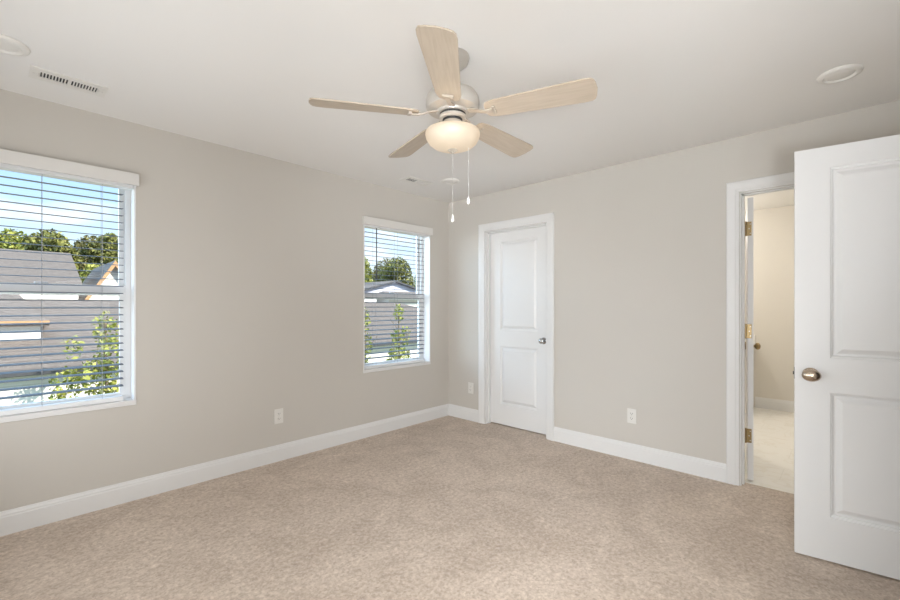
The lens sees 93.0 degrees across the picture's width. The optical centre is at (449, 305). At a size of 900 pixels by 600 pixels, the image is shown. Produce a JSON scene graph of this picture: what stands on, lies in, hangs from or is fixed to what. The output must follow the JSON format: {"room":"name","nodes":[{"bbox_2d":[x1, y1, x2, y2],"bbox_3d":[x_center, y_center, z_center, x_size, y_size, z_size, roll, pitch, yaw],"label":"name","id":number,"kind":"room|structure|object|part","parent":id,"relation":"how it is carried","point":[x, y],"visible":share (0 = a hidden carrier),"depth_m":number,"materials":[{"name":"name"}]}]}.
{"room":"empty bedroom","nodes":[
{"label":"empty bedroom","id":0,"kind":"room"},
{"bbox_2d":[0,89,448,511],"bbox_3d":[-1.545,0.135,3.411,0.160,2.640,4.280,0,0,43],"label":"wall","id":1,"kind":"structure","parent":0,"point":[250,266],"depth_m":3.17,"materials":[{"name":"beige paint"}]},
{"bbox_2d":[0,185,136,422],"bbox_3d":[-2.395,-0.102,2.503,0.166,1.483,0.882,0,0,43],"label":"window","id":2,"kind":"structure","parent":1,"relation":"in","point":[127,241],"depth_m":2.80,"materials":[{"name":"white plastic"}]},
{"bbox_3d":[-2.445,-0.445,2.551,0.026,0.754,0.802,0,0,43],"label":"sash","id":3,"kind":"part","parent":2,"relation":"part of","materials":[{"name":"white plastic"}]},
{"bbox_3d":[-2.426,0.231,2.532,0.026,0.729,0.802,0,0,43],"label":"sash","id":4,"kind":"part","parent":2,"relation":"part of","materials":[{"name":"white plastic"}]},
{"bbox_3d":[-2.390,0.624,2.499,0.153,0.032,0.882,0,0,43],"label":"sill","id":5,"kind":"part","parent":2,"relation":"part of","materials":[{"name":"white paint"}]},
{"bbox_2d":[0,149,138,415],"bbox_3d":[-2.359,-0.122,2.469,0.119,1.458,0.902,0,0,43],"label":"window blind","id":6,"kind":"object","parent":2,"relation":"attached to","point":[13,161],"visible":1,"depth_m":2.53,"materials":[{"name":"white plastic"}]},
{"bbox_3d":[-2.378,-0.098,2.487,0.056,1.355,0.002,0,0,43],"label":"ladder cord","id":7,"kind":"part","parent":6,"relation":"part of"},
{"bbox_3d":[-2.385,0.593,2.480,0.052,0.028,0.778,0,0,43],"label":"rail","id":8,"kind":"part","parent":6,"relation":"part of","materials":[{"name":"white plastic"}]},
{"bbox_3d":[-2.191,-0.098,2.686,0.056,1.355,0.002,0,0,43],"label":"ladder cord","id":9,"kind":"part","parent":6,"relation":"part of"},
{"bbox_3d":[-2.434,-0.117,2.540,0.058,1.453,0.858,0,0,43],"label":"frame","id":10,"kind":"part","parent":2,"relation":"part of","materials":[{"name":"white plastic"}]},
{"bbox_2d":[0,404,448,536],"bbox_3d":[-1.426,1.189,3.410,0.014,0.131,4.120,0,0,43],"label":"baseboard","id":11,"kind":"structure","parent":1,"relation":"attached to","point":[30,516],"depth_m":2.96,"materials":[{"name":"white paint"}]},
{"bbox_2d":[274,408,282,423],"bbox_3d":[-1.386,0.892,3.457,0.009,0.118,0.072,0,0,43],"label":"wall outlet","id":12,"kind":"object","parent":1,"relation":"attached to","point":[278,413],"visible":1,"depth_m":3.45,"materials":[{"name":"white plastic"}]},
{"bbox_2d":[363,224,430,372],"bbox_3d":[-0.576,-0.102,4.430,0.166,1.483,0.882,0,0,43],"label":"window","id":13,"kind":"structure","parent":1,"relation":"in","point":[423,283],"depth_m":4.71,"materials":[{"name":"white plastic"}]},
{"bbox_3d":[-0.626,-0.445,4.477,0.026,0.754,0.802,0,0,43],"label":"sash","id":14,"kind":"part","parent":13,"relation":"part of","materials":[{"name":"white plastic"}]},
{"bbox_3d":[-0.606,0.231,4.459,0.026,0.729,0.802,0,0,43],"label":"sash","id":15,"kind":"part","parent":13,"relation":"part of","materials":[{"name":"white plastic"}]},
{"bbox_3d":[-0.571,0.624,4.426,0.153,0.032,0.882,0,0,43],"label":"sill","id":16,"kind":"part","parent":13,"relation":"part of","materials":[{"name":"white paint"}]},
{"bbox_2d":[363,216,432,368],"bbox_3d":[-0.540,-0.122,4.396,0.119,1.458,0.902,0,0,43],"label":"window blind","id":17,"kind":"object","parent":13,"relation":"attached to","point":[376,224],"visible":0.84,"depth_m":4.36,"materials":[{"name":"white plastic"}]},
{"bbox_3d":[-0.566,0.593,4.407,0.052,0.028,0.778,0,0,43],"label":"rail","id":18,"kind":"part","parent":17,"relation":"part of","materials":[{"name":"white plastic"}]},
{"bbox_3d":[-0.615,-0.117,4.467,0.058,1.453,0.858,0,0,43],"label":"frame","id":19,"kind":"part","parent":13,"relation":"part of","materials":[{"name":"white plastic"}]},
{"bbox_2d":[0,0,899,211],"bbox_3d":[1.448,-1.296,2.648,5.560,0.220,7.280,0,0,43],"label":"ceiling","id":20,"kind":"structure","parent":0,"point":[669,75],"depth_m":2.11,"materials":[{"name":"paint"}]},
{"bbox_2d":[0,34,30,56],"bbox_3d":[-2.015,-1.177,1.923,0.180,0.017,0.180,0,0,43],"label":"recessed light","id":21,"kind":"object","parent":20,"relation":"in","point":[11,46],"visible":1,"depth_m":1.94,"materials":[{"name":"white plastic"}]},
{"bbox_2d":[28,65,108,97],"bbox_3d":[-2.012,-1.182,2.257,0.150,0.008,0.304,0,0,43],"label":"ceiling vent","id":22,"kind":"object","parent":20,"relation":"in","point":[35,72],"visible":1,"depth_m":2.24,"materials":[{"name":"white plastic"}]},
{"bbox_2d":[399,176,433,185],"bbox_3d":[-0.317,-1.182,4.053,0.150,0.008,0.304,0,0,43],"label":"ceiling vent","id":23,"kind":"object","parent":20,"relation":"in","point":[409,179],"visible":1,"depth_m":4.04,"materials":[{"name":"white plastic"}]},
{"bbox_2d":[440,178,458,184],"bbox_3d":[-0.003,-1.177,4.039,0.180,0.017,0.180,0,0,43],"label":"recessed light","id":24,"kind":"object","parent":20,"relation":"in","point":[448,181],"visible":0.94,"depth_m":4.02,"materials":[{"name":"white plastic"}]},
{"bbox_2d":[308,25,597,221],"bbox_3d":[0.038,-0.792,2.066,1.258,0.786,1.219,0,0,43],"label":"ceiling fan","id":25,"kind":"object","parent":20,"relation":"hanging from","point":[450,101],"visible":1,"depth_m":1.92,"materials":[{"name":"paint"}]},
{"bbox_3d":[-0.387,-0.903,1.941,0.489,0.006,0.143,0,12,-13],"label":"blade","id":26,"kind":"part","parent":25,"relation":"part of","materials":[{"name":"brown wood"}]},
{"bbox_3d":[-0.196,-0.903,2.383,0.143,0.006,0.489,-14,7,-30],"label":"blade","id":27,"kind":"part","parent":25,"relation":"part of","materials":[{"name":"brown wood"}]},
{"bbox_3d":[-0.026,-0.903,1.623,0.143,0.006,0.489,12,1,5],"label":"blade","id":28,"kind":"part","parent":25,"relation":"part of","materials":[{"name":"beige wood"}]},
{"bbox_3d":[0.012,-0.581,2.030,0.002,0.290,0.001,0,0,43],"label":"pull chain","id":29,"kind":"part","parent":25,"relation":"part of","materials":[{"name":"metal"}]},
{"bbox_3d":[0.012,-0.786,2.030,0.259,0.087,0.259,0,0,43],"label":"lamp shade","id":30,"kind":"part","parent":25,"relation":"part of","materials":[{"name":"beige glass"}]},
{"bbox_3d":[0.088,-0.676,2.030,0.002,0.311,0.001,0,0,43],"label":"pull chain","id":31,"kind":"part","parent":25,"relation":"part of","materials":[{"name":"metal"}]},
{"bbox_3d":[0.283,-0.903,2.338,0.143,0.006,0.489,-16,-10,40],"label":"blade","id":32,"kind":"part","parent":25,"relation":"part of","materials":[{"name":"brown wood"}]},
{"bbox_3d":[0.388,-0.903,1.868,0.489,0.006,0.143,0,-12,23],"label":"blade","id":33,"kind":"part","parent":25,"relation":"part of","materials":[{"name":"brown wood"}]},
{"bbox_2d":[816,64,863,83],"bbox_3d":[1.985,-1.177,2.175,0.180,0.017,0.180,0,0,43],"label":"recessed light","id":34,"kind":"object","parent":20,"relation":"in","point":[842,73],"visible":1,"depth_m":2.16,"materials":[{"name":"white plastic"}]},
{"bbox_2d":[0,407,899,599],"bbox_3d":[1.448,1.354,2.648,5.560,0.201,7.280,0,0,43],"label":"floor","id":35,"kind":"structure","parent":0,"point":[448,507],"depth_m":2.35,"materials":[{"name":"beige carpet"}]},
{"bbox_2d":[449,100,899,484],"bbox_3d":[1.455,0.135,3.602,4.260,2.640,0.115,0,0,43],"label":"wall","id":36,"kind":"structure","parent":0,"point":[640,245],"depth_m":3.42,"materials":[{"name":"beige paint"}]},
{"bbox_2d":[468,382,472,393],"bbox_3d":[0.227,0.899,4.676,0.072,0.118,0.009,0,0,43],"label":"wall outlet","id":37,"kind":"object","parent":36,"relation":"attached to","point":[470,385],"visible":1,"depth_m":4.67,"materials":[{"name":"white plastic"}]},
{"bbox_2d":[478,212,553,440],"bbox_3d":[0.677,0.192,4.323,0.903,2.125,0.136,0,0,43],"label":"door frame","id":38,"kind":"structure","parent":36,"relation":"attached to","point":[484,238],"depth_m":4.54,"materials":[{"name":"white paint"}]},
{"bbox_2d":[491,226,545,434],"bbox_3d":[0.684,0.233,4.330,0.725,2.020,0.101,0,0,43],"label":"door","id":39,"kind":"structure","parent":36,"relation":"in","point":[518,257],"depth_m":4.33,"materials":[{"name":"white paint"}]},
{"bbox_2d":[449,404,725,482],"bbox_3d":[1.432,1.189,3.534,3.971,0.131,0.014,0,0,43],"label":"baseboard","id":40,"kind":"structure","parent":36,"relation":"attached to","point":[709,469],"depth_m":3.46,"materials":[{"name":"white paint"}]},
{"bbox_2d":[627,408,635,423],"bbox_3d":[1.485,0.899,3.488,0.072,0.118,0.009,0,0,43],"label":"wall outlet","id":41,"kind":"object","parent":36,"relation":"attached to","point":[631,413],"visible":1,"depth_m":3.49,"materials":[{"name":"white plastic"}]},
{"bbox_2d":[745,197,760,479],"bbox_3d":[2.345,0.234,3.345,0.172,2.018,0.788,0,0,34],"label":"door","id":42,"kind":"structure","parent":36,"relation":"in","point":[749,345],"depth_m":3.05,"materials":[{"name":"white paint"}]},
{"bbox_3d":[2.356,0.234,3.361,0.035,2.018,0.752,0,0,34],"label":"panel","id":43,"kind":"part","parent":42,"relation":"part of","materials":[{"name":"white paint"}]},
{"bbox_3d":[2.583,0.338,3.583,0.042,0.060,0.074,0,0,34],"label":"knob","id":44,"kind":"part","parent":42,"relation":"part of","materials":[{"name":"gold metal"}]},
{"bbox_2d":[726,172,793,485],"bbox_3d":[2.346,0.192,2.760,0.928,2.125,0.155,0,0,43],"label":"door frame","id":45,"kind":"structure","parent":36,"relation":"attached to","point":[733,189],"depth_m":3.00,"materials":[{"name":"white paint"}]},
{"bbox_2d":[745,205,793,406],"bbox_3d":[4.044,0.135,5.121,2.780,2.640,0.120,0,0,43],"label":"wall","id":46,"kind":"structure","parent":0,"point":[773,228],"depth_m":5.16,"materials":[{"name":"beige paint"}]},
{"bbox_2d":[755,397,793,412],"bbox_3d":[4.349,1.189,4.741,1.575,0.131,0.014,0,0,43],"label":"baseboard","id":47,"kind":"structure","parent":46,"relation":"attached to","point":[765,403],"depth_m":5.14,"materials":[{"name":"white paint"}]},
{"bbox_3d":[1.453,0.134,0.581,0.115,2.640,4.280,0,0,43],"label":"wall","id":48,"kind":"structure","parent":0,"visible":0},
{"bbox_2d":[793,134,899,579],"bbox_3d":[2.082,0.233,1.931,0.828,2.024,0.172,0,0,36],"label":"door","id":49,"kind":"structure","parent":48,"relation":"in","point":[846,372],"depth_m":2.04,"materials":[{"name":"white paint"}]},
{"bbox_3d":[1.765,0.340,2.084,0.074,0.060,0.042,0,0,36],"label":"knob","id":50,"kind":"part","parent":49,"relation":"part of","materials":[{"name":"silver metal"}]},
{"label":"outside","id":51,"kind":"structure","parent":0,"visible":0},
{"bbox_3d":[-11.995,4.405,50.606,79.840,0.200,130.000,0,0,43],"label":"ground","id":52,"kind":"structure","parent":51,"visible":0},
{"bbox_2d":[0,228,28,249],"bbox_3d":[-22.962,0.081,22.715,3.037,8.457,2.743,0,0,43],"label":"leafy tree","id":53,"kind":"object","parent":52,"relation":"on","point":[3,238],"visible":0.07,"depth_m":22.17,"materials":[{"name":"green plant"}]},
{"bbox_2d":[0,248,82,299],"bbox_3d":[-18.247,1.155,11.948,7.270,6.300,11.440,0,0,43],"label":"neighbor house","id":54,"kind":"structure","parent":52,"relation":"on","point":[3,254],"depth_m":13.98,"materials":[{"name":"white"}]},
{"bbox_2d":[20,228,84,268],"bbox_3d":[-19.141,0.302,20.122,2.696,8.014,2.725,0,0,-3],"label":"leafy tree","id":55,"kind":"object","parent":52,"relation":"on","point":[52,234],"visible":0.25,"depth_m":19.66,"materials":[{"name":"green plant"}]},
{"bbox_2d":[42,311,118,400],"bbox_3d":[-6.003,2.189,7.149,0.865,4.232,1.312,0,0,43],"label":"young tree","id":56,"kind":"object","parent":52,"relation":"on","point":[106,325],"visible":0.27,"depth_m":7.16,"materials":[{"name":"green plant"}]},
{"bbox_2d":[70,235,98,278],"bbox_3d":[-20.806,0.080,24.835,2.830,8.458,2.913,0,0,43],"label":"leafy tree","id":57,"kind":"object","parent":52,"relation":"on","point":[81,244],"visible":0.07,"depth_m":24.28,"materials":[{"name":"green plant"}]},
{"bbox_2d":[76,264,99,282],"bbox_3d":[-16.373,1.168,19.542,1.288,6.279,1.480,0,0,43],"label":"leafy tree","id":58,"kind":"object","parent":52,"relation":"on","point":[88,266],"visible":0.08,"depth_m":19.30,"materials":[{"name":"green plant"}]},
{"bbox_2d":[79,233,117,275],"bbox_3d":[-17.552,0.257,21.895,2.295,8.105,2.260,0,0,43],"label":"leafy tree","id":59,"kind":"object","parent":52,"relation":"on","point":[90,252],"visible":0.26,"depth_m":21.38,"materials":[{"name":"green plant"}]},
{"bbox_2d":[78,260,118,299],"bbox_3d":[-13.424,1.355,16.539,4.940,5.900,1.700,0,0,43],"label":"gabled house","id":60,"kind":"structure","parent":52,"relation":"on","point":[112,275],"depth_m":14.99,"materials":[{"name":"white"}]},
{"bbox_2d":[0,294,416,405],"bbox_3d":[-6.748,1.950,13.056,6.830,4.710,21.100,0,0,43],"label":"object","id":61,"kind":"structure","parent":52,"relation":"on","point":[3,303],"depth_m":8.60,"materials":[{"name":"white"}]},
{"bbox_2d":[365,257,372,281],"bbox_3d":[-7.363,0.110,33.031,3.022,8.399,2.923,0,0,43],"label":"leafy tree","id":62,"kind":"object","parent":52,"relation":"on","point":[368,278],"visible":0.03,"depth_m":32.70,"materials":[{"name":"green plant"}]},
{"bbox_2d":[365,310,376,362],"bbox_3d":[-2.126,2.152,10.694,0.619,4.305,0.646,0,0,43],"label":"young tree","id":63,"kind":"object","parent":52,"relation":"on","point":[366,323],"visible":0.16,"depth_m":10.69,"materials":[{"name":"green plant"}]},
{"bbox_2d":[365,299,376,301],"bbox_3d":[-7.890,1.554,22.042,5.730,5.500,5.800,0,0,43],"label":"neighbor house","id":64,"kind":"structure","parent":52,"relation":"on","point":[366,300],"depth_m":21.93,"materials":[{"name":"white"}]},
{"bbox_2d":[371,258,399,281],"bbox_3d":[-6.155,-0.136,40.211,4.385,8.890,3.679,0,0,-10],"label":"leafy tree","id":65,"kind":"object","parent":52,"relation":"on","point":[387,259],"visible":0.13,"depth_m":39.70,"materials":[{"name":"green plant"}]},
{"bbox_2d":[365,281,415,292],"bbox_3d":[-5.312,1.399,27.241,6.040,5.810,5.100,0,0,43],"label":"gabled house","id":66,"kind":"structure","parent":52,"relation":"on","point":[395,284],"depth_m":25.22,"materials":[{"name":"white"}]},
{"bbox_2d":[374,256,415,286],"bbox_3d":[-4.427,0.080,35.945,2.888,8.458,3.919,0,0,30],"label":"leafy tree","id":67,"kind":"object","parent":52,"relation":"on","point":[400,271],"visible":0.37,"depth_m":35.06,"materials":[{"name":"green plant"}]},
{"bbox_2d":[377,291,416,306],"bbox_3d":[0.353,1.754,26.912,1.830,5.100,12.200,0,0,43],"label":"neighbor house","id":68,"kind":"structure","parent":52,"relation":"on","point":[378,300],"depth_m":23.20,"materials":[{"name":"white"}]},
{"bbox_2d":[386,304,410,360],"bbox_3d":[-1.348,2.119,11.541,0.774,4.371,1.141,0,0,43],"label":"young tree","id":69,"kind":"object","parent":52,"relation":"on","point":[398,306],"visible":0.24,"depth_m":11.47,"materials":[{"name":"green plant"}]}
]}

